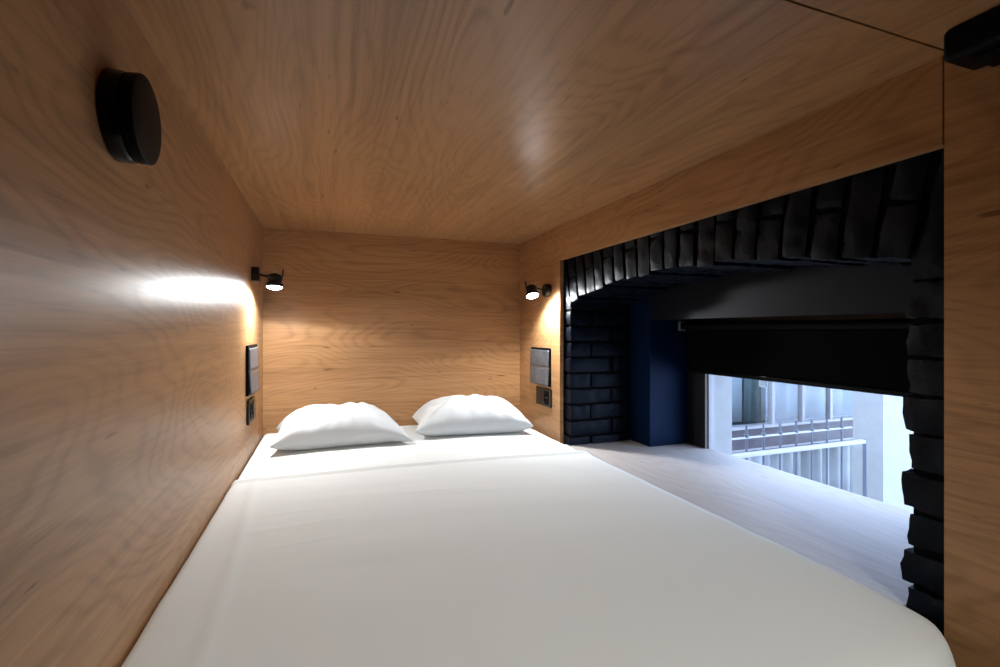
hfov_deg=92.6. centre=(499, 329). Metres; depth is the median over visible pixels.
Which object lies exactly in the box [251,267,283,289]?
reading lamp
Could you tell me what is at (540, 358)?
wall panel
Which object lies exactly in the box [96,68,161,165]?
wall speaker
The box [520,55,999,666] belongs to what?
wall
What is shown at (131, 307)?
wall
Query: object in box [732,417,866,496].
railing
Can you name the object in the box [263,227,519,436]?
wall
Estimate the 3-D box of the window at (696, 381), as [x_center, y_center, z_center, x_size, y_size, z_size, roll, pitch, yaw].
[1.158,0.053,1.866,0.052,1.146,1.140,0,0,-20]
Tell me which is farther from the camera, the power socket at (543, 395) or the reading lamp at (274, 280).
the power socket at (543, 395)
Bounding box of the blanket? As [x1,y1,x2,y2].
[121,451,955,666]
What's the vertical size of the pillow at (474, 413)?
0.170 m
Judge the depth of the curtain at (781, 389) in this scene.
5.93 m
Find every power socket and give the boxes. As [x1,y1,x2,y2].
[247,396,255,425]
[536,386,551,407]
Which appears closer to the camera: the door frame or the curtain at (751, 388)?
the door frame
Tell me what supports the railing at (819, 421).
on the trim
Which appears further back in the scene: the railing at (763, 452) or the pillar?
the pillar
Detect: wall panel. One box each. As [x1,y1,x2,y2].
[246,344,259,396]
[530,347,550,386]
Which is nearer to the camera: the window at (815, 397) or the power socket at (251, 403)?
the power socket at (251, 403)
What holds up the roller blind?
attached to the window at (696, 381)
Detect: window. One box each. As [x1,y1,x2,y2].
[688,313,905,449]
[789,384,841,416]
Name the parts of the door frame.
casing lid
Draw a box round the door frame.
[944,6,999,69]
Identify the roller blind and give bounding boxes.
[678,318,913,396]
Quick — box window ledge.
[564,440,913,606]
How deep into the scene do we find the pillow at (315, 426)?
2.10 m
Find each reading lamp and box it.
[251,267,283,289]
[524,281,551,298]
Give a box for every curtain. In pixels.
[732,377,741,421]
[743,378,759,421]
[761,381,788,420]
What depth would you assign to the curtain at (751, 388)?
5.77 m
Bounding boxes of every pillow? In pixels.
[270,402,411,450]
[412,394,532,435]
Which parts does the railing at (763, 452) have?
rail, handrail, post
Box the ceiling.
[122,0,999,243]
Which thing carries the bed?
on the floor
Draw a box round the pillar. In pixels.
[853,391,913,511]
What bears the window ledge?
attached to the wall at (871, 241)
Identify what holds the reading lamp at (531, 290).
attached to the wall at (871, 241)
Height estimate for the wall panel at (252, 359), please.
0.203 m
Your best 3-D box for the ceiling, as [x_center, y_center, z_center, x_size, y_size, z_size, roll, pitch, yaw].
[0.204,-0.549,0.645,1.430,0.060,4.274,0,0,-20]
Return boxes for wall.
[0,0,262,666]
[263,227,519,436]
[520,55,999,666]
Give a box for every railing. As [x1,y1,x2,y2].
[732,378,852,492]
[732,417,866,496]
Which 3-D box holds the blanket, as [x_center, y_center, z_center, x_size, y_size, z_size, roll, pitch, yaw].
[-0.029,0.597,1.203,1.370,0.187,1.374,0,0,-20]
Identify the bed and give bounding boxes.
[238,425,576,479]
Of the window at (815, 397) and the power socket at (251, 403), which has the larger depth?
the window at (815, 397)

